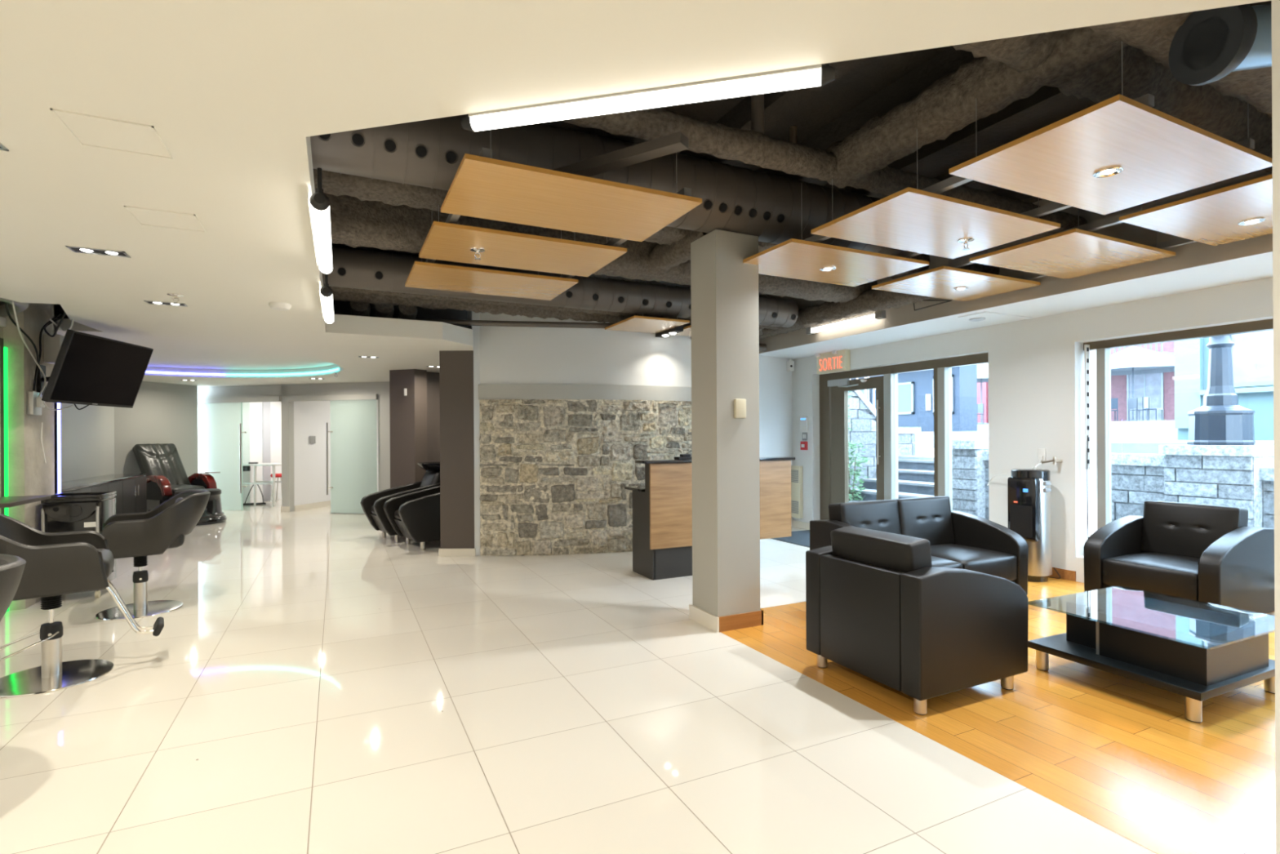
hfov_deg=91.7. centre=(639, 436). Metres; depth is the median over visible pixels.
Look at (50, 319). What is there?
cable
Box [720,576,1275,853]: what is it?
floor
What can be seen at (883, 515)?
cushion
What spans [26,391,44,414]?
junction box
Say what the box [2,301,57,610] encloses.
wall pillar
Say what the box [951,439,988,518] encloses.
wall
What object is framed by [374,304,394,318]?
pipe bend
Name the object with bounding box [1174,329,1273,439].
building
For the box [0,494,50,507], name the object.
shelf
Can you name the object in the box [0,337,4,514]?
wall mirror
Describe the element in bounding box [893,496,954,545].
cushion
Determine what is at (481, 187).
ceiling panel
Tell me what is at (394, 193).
beam
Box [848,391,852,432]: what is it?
shrub
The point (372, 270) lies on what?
ceiling beam
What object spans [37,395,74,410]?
cable
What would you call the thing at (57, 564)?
chair
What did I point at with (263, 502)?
power strip
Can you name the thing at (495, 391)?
trim
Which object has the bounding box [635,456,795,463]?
countertop
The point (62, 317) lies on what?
cable
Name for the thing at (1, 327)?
wall
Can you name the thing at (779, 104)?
ceiling
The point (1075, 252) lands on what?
ceiling panel
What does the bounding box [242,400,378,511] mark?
wall
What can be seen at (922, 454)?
ground
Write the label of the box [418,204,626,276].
ceiling panel
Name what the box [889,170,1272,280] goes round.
channel
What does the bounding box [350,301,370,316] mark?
pipe bend
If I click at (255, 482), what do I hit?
table
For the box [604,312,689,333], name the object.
ceiling panel
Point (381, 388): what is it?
wall
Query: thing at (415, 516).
chair
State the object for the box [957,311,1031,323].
access panel
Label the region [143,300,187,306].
recessed light
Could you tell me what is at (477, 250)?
sprinkler head
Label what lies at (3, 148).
recessed light
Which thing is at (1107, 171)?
spotlight
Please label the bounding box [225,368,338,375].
led strip
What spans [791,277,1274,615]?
wall
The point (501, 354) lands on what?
wall
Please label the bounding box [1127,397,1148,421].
patio chair
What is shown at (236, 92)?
ceiling
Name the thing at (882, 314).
tube light
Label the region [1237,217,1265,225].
spotlight
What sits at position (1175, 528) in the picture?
cushion
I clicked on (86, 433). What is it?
wall
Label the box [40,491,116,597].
cabinet
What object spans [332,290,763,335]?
beam
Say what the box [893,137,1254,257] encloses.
channel
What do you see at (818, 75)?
tube light
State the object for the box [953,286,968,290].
spotlight
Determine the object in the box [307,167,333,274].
tube light
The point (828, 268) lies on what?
spotlight
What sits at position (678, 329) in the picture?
track
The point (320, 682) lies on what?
floor
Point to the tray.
(100, 497)
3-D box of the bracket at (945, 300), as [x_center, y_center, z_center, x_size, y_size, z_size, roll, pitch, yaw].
[2.712,-1.278,5.829,0.095,0.169,0.411,0,0,-29]
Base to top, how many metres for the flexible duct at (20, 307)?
0.159 m
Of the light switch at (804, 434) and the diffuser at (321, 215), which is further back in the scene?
the light switch at (804, 434)
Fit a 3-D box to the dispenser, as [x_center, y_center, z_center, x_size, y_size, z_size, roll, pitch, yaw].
[3.453,0.652,5.585,0.105,0.570,0.250,0,0,-32]
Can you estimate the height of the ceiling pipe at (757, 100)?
0.350 m
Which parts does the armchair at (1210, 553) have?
seat, armrest, armrest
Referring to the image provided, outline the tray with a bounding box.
[40,491,116,503]
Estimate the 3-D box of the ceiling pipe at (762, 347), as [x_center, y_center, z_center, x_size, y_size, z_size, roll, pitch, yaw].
[1.282,-1.162,8.037,0.764,0.099,0.099,0,0,-20]
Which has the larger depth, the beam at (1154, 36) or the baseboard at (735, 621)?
the baseboard at (735, 621)
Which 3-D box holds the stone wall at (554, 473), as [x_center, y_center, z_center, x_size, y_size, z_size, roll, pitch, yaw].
[-0.309,0.452,7.183,2.990,1.730,0.374,0,0,-17]
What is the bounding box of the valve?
[1034,456,1062,467]
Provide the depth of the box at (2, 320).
4.63 m
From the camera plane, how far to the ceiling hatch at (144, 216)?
2.70 m
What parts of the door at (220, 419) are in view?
frosted pane, handle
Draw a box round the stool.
[270,473,281,501]
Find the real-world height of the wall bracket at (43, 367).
0.240 m
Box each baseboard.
[280,500,330,511]
[438,548,475,556]
[688,604,763,632]
[792,520,809,529]
[1048,567,1075,581]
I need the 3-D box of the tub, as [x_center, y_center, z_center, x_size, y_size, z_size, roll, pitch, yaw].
[-6.883,1.131,9.680,0.740,0.440,0.740,0,0,-26]
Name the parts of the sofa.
armrest, armrest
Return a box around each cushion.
[828,499,901,534]
[830,525,932,572]
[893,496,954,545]
[929,543,1017,580]
[931,555,962,568]
[1102,551,1199,600]
[1141,500,1248,558]
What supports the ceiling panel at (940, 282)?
hanging from the channel at (1178, 242)
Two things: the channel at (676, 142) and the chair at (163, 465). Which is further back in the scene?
the chair at (163, 465)
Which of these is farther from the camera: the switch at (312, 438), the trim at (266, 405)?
the trim at (266, 405)
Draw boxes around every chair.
[0,513,164,697]
[0,553,26,621]
[95,489,210,620]
[132,443,220,511]
[360,461,439,542]
[382,484,439,550]
[977,403,983,423]
[1111,398,1118,421]
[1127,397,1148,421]
[1142,396,1163,420]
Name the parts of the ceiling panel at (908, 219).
panel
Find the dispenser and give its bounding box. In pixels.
[1007,476,1039,542]
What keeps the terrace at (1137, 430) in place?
on the ground
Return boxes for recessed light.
[0,142,8,151]
[65,245,130,257]
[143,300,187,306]
[357,355,379,358]
[968,317,986,321]
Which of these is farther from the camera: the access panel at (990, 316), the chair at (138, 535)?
the access panel at (990, 316)
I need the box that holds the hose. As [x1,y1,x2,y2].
[986,473,1010,485]
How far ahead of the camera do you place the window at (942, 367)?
6.89 m
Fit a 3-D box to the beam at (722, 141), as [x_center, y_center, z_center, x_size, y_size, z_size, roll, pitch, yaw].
[0.958,-1.584,3.586,5.280,0.170,0.180,0,0,-26]
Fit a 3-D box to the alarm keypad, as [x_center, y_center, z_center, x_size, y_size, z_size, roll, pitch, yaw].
[2.306,-0.172,8.745,0.028,0.210,0.140,0,0,-26]
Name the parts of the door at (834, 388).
handle, post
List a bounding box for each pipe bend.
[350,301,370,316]
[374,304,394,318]
[397,305,417,319]
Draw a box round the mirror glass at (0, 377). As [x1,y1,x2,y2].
[0,377,0,513]
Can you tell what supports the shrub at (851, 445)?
on the ground
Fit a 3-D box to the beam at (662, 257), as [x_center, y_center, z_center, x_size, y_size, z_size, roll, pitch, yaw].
[0.306,-1.533,5.104,0.236,0.240,1.102,0,0,-26]
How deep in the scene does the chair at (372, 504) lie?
8.05 m
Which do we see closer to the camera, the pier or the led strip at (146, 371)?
the pier
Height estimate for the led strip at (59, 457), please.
1.450 m
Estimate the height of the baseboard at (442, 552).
0.085 m
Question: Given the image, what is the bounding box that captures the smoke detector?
[268,302,291,310]
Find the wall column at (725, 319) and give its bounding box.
[690,229,759,617]
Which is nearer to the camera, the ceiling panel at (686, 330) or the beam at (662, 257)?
the beam at (662, 257)
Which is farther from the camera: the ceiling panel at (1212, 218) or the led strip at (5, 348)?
the led strip at (5, 348)
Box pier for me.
[439,350,474,548]
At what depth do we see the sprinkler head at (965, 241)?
3.78 m
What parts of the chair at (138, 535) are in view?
seat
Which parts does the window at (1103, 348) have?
rail, slotted rail, frame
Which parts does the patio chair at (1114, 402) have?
backrest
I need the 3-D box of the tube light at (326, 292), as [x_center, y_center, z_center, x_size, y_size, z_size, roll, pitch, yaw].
[-2.150,-0.932,4.272,0.076,0.154,1.070,0,0,-26]
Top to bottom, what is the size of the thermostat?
0.130 m
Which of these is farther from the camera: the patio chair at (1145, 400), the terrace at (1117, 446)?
the patio chair at (1145, 400)
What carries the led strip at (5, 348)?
attached to the wall at (1, 327)
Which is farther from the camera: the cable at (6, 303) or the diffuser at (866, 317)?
the diffuser at (866, 317)
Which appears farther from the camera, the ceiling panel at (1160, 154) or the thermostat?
the thermostat
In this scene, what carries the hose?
attached to the wall at (1037, 395)
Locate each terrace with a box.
[913,419,1177,448]
[1111,440,1273,453]
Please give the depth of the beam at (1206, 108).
2.79 m
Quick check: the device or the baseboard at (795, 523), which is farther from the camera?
the device
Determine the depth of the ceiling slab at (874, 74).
3.88 m
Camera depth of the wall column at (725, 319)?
4.26 m
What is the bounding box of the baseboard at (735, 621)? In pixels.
[688,604,763,632]
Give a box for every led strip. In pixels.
[3,346,8,612]
[57,402,61,493]
[145,370,225,375]
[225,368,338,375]
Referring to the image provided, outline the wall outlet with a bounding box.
[1032,448,1045,468]
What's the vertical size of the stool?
0.577 m
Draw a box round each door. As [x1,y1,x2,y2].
[197,395,281,511]
[286,393,377,514]
[819,364,898,519]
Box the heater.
[791,465,803,518]
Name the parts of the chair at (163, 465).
panel, arm panel, armrest, backrest, seat, arm panel, armrest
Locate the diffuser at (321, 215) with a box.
[311,205,332,273]
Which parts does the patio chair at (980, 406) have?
backrest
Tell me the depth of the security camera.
8.85 m
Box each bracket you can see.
[36,364,49,395]
[913,299,951,311]
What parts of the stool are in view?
seat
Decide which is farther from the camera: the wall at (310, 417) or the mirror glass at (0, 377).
the wall at (310, 417)
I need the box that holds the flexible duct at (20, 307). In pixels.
[0,297,30,316]
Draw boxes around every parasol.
[977,363,988,424]
[1111,346,1174,421]
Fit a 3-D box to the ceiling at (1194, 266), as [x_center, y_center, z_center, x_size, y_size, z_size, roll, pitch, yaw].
[3.330,-1.582,6.022,1.122,0.940,6.900,0,0,-26]
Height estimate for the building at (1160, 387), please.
7.250 m
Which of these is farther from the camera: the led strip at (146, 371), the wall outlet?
the led strip at (146, 371)
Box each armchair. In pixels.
[805,525,1028,715]
[1083,500,1274,613]
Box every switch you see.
[309,435,315,443]
[802,432,807,439]
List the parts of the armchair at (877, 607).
armrest, leg, panel, leg, armrest, leg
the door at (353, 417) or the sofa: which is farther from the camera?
the door at (353, 417)
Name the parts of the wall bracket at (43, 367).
wall plate, arm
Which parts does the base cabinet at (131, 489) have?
cabinet door, cabinet door, cabinet door, cabinet door, cabinet door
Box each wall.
[0,300,3,338]
[53,303,114,493]
[56,244,467,328]
[114,381,197,511]
[197,381,390,511]
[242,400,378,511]
[389,368,439,488]
[467,274,792,555]
[479,399,691,555]
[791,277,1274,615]
[848,378,920,488]
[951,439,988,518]
[982,451,1274,528]
[1158,444,1274,527]
[1271,0,1279,853]
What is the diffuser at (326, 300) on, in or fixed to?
attached to the tube light at (326, 292)
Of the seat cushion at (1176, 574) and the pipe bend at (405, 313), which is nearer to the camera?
the seat cushion at (1176, 574)
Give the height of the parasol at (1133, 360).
2.950 m
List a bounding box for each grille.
[791,470,798,483]
[791,500,798,514]
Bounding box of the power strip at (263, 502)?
[243,484,266,505]
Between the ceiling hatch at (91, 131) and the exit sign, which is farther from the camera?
the exit sign
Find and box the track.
[655,326,683,337]
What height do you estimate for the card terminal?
0.050 m
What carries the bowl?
on the chair at (372, 504)
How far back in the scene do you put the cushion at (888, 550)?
3.15 m
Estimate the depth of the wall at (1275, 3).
1.37 m
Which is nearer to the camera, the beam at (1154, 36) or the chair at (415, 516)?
the beam at (1154, 36)
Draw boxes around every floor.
[0,498,1156,853]
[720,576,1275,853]
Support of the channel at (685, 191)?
hanging from the beam at (355, 222)
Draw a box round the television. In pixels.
[41,328,153,409]
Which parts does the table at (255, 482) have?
leg, leg, leg, leg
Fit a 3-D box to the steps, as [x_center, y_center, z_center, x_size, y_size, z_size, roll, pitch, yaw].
[4.352,0.850,9.807,2.470,0.885,1.980,0,0,-26]
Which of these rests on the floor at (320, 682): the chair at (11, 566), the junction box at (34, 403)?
the chair at (11, 566)
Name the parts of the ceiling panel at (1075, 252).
panel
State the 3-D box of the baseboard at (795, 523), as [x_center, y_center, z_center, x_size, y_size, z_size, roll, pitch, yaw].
[2.295,1.258,8.803,0.012,0.090,0.440,0,0,-26]
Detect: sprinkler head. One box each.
[167,293,183,303]
[470,247,484,259]
[957,237,973,250]
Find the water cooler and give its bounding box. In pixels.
[1007,468,1052,582]
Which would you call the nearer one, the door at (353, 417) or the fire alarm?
the fire alarm
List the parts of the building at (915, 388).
pane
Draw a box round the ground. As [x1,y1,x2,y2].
[897,447,952,460]
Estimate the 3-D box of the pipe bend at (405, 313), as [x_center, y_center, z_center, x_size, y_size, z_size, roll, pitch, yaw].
[-2.401,-1.258,6.398,0.190,0.238,0.434,0,0,-26]
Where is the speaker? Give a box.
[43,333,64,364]
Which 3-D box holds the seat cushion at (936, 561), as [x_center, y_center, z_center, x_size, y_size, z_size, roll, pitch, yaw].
[1.900,0.995,4.551,0.601,0.255,0.634,0,0,-26]
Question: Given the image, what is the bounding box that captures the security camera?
[786,358,794,371]
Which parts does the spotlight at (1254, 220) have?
bulb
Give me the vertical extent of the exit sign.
0.290 m
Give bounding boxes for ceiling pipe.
[397,318,687,328]
[751,93,764,133]
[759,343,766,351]
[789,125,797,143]
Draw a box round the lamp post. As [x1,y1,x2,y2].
[1186,334,1255,444]
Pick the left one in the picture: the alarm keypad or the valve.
the alarm keypad
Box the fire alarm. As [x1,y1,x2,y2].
[800,441,807,449]
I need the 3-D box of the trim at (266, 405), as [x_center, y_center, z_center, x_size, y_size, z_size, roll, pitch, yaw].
[-7.814,0.256,13.001,0.014,2.200,0.190,0,0,13]
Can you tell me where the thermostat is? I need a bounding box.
[733,399,746,417]
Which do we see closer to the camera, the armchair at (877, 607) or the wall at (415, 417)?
the armchair at (877, 607)
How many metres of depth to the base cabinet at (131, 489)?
8.24 m
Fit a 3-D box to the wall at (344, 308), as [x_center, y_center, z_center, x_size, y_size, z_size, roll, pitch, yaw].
[-0.406,-1.583,1.614,11.700,0.900,11.550,0,0,-26]
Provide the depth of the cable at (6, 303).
4.82 m
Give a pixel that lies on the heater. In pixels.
(797, 500)
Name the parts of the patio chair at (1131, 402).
backrest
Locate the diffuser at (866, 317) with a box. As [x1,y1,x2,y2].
[811,314,875,332]
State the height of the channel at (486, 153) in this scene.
0.040 m
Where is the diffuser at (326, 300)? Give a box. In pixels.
[320,293,333,323]
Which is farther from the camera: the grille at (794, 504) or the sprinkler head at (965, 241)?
the grille at (794, 504)
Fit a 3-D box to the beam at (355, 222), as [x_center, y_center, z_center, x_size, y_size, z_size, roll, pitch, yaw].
[-0.018,-1.595,5.473,5.381,0.417,0.398,0,0,-26]
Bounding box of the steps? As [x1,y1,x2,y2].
[848,458,933,502]
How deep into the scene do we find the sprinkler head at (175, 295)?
4.11 m
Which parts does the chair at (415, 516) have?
seat, panel, leg, leg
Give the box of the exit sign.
[814,349,850,374]
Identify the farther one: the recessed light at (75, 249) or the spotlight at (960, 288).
the spotlight at (960, 288)
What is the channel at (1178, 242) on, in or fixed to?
attached to the beam at (870, 301)
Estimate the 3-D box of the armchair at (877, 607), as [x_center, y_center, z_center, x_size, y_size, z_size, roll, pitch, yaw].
[1.477,0.906,3.377,0.807,0.803,0.780,0,0,-26]
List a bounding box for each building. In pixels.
[850,364,977,431]
[977,341,1174,422]
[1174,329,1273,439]
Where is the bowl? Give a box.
[416,461,439,472]
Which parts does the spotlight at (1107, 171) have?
bulb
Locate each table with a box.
[242,462,281,506]
[1027,585,1275,722]
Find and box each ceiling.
[0,0,1271,386]
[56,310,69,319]
[355,45,1078,295]
[758,170,1272,359]
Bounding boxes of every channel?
[425,147,492,263]
[552,131,688,177]
[560,186,691,278]
[804,93,1154,242]
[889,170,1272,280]
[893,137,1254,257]
[1014,237,1195,279]
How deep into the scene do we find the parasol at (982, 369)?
27.11 m
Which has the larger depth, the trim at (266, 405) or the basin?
the trim at (266, 405)
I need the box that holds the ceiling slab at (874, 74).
[331,45,1097,254]
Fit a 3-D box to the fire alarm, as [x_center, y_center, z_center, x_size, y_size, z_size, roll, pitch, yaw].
[2.304,0.133,8.733,0.045,0.120,0.110,0,0,-26]
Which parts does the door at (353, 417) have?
handle, rail, frosted pane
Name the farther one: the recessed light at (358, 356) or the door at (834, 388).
the door at (834, 388)
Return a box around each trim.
[262,401,271,501]
[478,383,691,401]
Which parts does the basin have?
lid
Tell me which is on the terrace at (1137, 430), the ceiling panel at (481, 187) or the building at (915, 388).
the building at (915, 388)
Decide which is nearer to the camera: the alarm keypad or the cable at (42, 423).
the cable at (42, 423)
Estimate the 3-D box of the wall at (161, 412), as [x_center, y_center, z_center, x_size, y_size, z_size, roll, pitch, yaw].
[-8.236,0.108,10.554,0.150,2.500,1.452,0,0,12]
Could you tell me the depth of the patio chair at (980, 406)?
26.97 m
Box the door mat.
[770,529,809,547]
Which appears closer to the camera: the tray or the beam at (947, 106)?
the beam at (947, 106)
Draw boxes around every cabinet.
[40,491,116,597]
[61,473,147,514]
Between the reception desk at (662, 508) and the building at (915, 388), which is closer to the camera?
the reception desk at (662, 508)
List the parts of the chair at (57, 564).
seat, footrest frame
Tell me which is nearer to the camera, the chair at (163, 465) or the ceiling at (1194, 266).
the ceiling at (1194, 266)
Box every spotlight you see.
[819,266,835,271]
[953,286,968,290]
[1093,165,1123,177]
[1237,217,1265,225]
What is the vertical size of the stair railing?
2.635 m
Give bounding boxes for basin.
[174,488,226,525]
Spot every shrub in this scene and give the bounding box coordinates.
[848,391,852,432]
[848,440,869,501]
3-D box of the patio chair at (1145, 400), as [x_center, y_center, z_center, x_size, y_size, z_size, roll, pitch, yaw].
[18.603,-0.982,22.533,0.440,0.900,0.440,0,0,-26]
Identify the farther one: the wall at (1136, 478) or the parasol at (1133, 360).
the parasol at (1133, 360)
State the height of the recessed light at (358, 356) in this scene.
0.015 m
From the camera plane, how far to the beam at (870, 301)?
6.47 m
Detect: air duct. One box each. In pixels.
[310,114,906,255]
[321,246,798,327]
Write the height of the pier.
2.270 m
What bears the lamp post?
on the wall at (1222, 475)
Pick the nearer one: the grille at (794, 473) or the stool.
the grille at (794, 473)
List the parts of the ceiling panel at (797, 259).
panel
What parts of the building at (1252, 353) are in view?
corner post, pane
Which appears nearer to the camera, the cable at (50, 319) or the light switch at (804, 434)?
the cable at (50, 319)
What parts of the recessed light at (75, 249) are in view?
bulb, bulb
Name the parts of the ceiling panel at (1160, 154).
panel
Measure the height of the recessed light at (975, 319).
0.020 m
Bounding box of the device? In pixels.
[242,466,250,471]
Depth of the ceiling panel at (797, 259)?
4.29 m
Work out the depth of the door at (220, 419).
11.32 m
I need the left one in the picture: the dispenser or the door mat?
the door mat
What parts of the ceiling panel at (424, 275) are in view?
panel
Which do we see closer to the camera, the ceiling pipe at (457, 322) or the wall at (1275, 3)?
the wall at (1275, 3)
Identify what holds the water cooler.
on the floor at (1122, 754)
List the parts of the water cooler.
lid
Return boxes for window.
[892,352,988,510]
[1083,318,1273,538]
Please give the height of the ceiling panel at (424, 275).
0.400 m
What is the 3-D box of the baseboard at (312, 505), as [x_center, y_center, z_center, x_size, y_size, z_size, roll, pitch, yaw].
[-6.309,1.298,11.398,3.825,0.100,3.958,0,0,-26]
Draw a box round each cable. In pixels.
[4,302,42,393]
[11,301,46,395]
[32,312,62,391]
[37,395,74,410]
[40,422,46,463]
[44,311,66,337]
[48,318,74,331]
[1048,567,1060,578]
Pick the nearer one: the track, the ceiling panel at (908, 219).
the ceiling panel at (908, 219)
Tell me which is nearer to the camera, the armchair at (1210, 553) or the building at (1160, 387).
the armchair at (1210, 553)
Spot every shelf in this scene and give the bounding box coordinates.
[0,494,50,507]
[1027,632,1275,701]
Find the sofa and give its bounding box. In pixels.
[809,496,1028,594]
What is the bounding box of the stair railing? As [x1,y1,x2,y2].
[856,377,875,407]
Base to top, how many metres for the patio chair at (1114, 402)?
0.900 m
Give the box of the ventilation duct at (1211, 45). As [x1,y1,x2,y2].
[1168,4,1271,85]
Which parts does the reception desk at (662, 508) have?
panel, panel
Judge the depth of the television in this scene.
5.08 m
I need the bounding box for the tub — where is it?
[195,493,226,525]
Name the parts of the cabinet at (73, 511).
rail, drawer, rail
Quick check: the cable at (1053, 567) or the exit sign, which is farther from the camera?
the exit sign
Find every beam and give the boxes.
[312,168,929,278]
[323,192,877,302]
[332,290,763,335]
[560,107,1087,233]
[648,230,703,273]
[759,262,999,338]
[823,26,1128,188]
[951,30,1272,172]
[1088,0,1271,116]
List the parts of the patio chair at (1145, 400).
leg, backrest, leg, seat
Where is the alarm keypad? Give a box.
[800,416,808,431]
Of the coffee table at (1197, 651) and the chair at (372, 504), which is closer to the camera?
the coffee table at (1197, 651)
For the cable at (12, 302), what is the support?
attached to the wall pillar at (28, 474)
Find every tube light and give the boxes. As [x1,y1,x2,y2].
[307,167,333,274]
[319,274,333,324]
[461,62,835,132]
[805,310,885,334]
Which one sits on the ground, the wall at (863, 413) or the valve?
the wall at (863, 413)
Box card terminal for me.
[674,453,691,459]
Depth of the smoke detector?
4.39 m
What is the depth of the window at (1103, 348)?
5.45 m
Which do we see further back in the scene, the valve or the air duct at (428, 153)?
the valve
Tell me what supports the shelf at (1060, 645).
attached to the coffee table at (1197, 651)
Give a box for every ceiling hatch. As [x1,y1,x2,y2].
[50,108,172,159]
[124,205,205,232]
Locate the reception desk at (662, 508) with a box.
[624,456,795,580]
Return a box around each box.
[0,316,6,326]
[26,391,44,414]
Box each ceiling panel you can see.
[404,211,577,300]
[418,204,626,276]
[440,129,702,241]
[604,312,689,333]
[674,324,691,336]
[742,182,928,286]
[810,128,1060,258]
[871,257,1040,301]
[948,41,1272,214]
[968,199,1175,279]
[1119,173,1272,245]
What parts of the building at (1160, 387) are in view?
red door, balcony railing, pane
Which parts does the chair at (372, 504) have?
seat, panel, leg, leg, backrest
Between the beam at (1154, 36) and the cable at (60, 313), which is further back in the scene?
the cable at (60, 313)
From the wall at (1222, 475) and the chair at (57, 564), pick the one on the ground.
the wall at (1222, 475)
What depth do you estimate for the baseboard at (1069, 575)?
5.62 m
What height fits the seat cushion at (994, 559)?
0.255 m
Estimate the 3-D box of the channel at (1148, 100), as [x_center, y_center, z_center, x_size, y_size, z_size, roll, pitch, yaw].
[1.385,-1.257,3.421,0.042,0.040,2.430,0,0,-26]
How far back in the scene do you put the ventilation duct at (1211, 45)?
2.06 m
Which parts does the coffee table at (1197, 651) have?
leg, glass, leg, leg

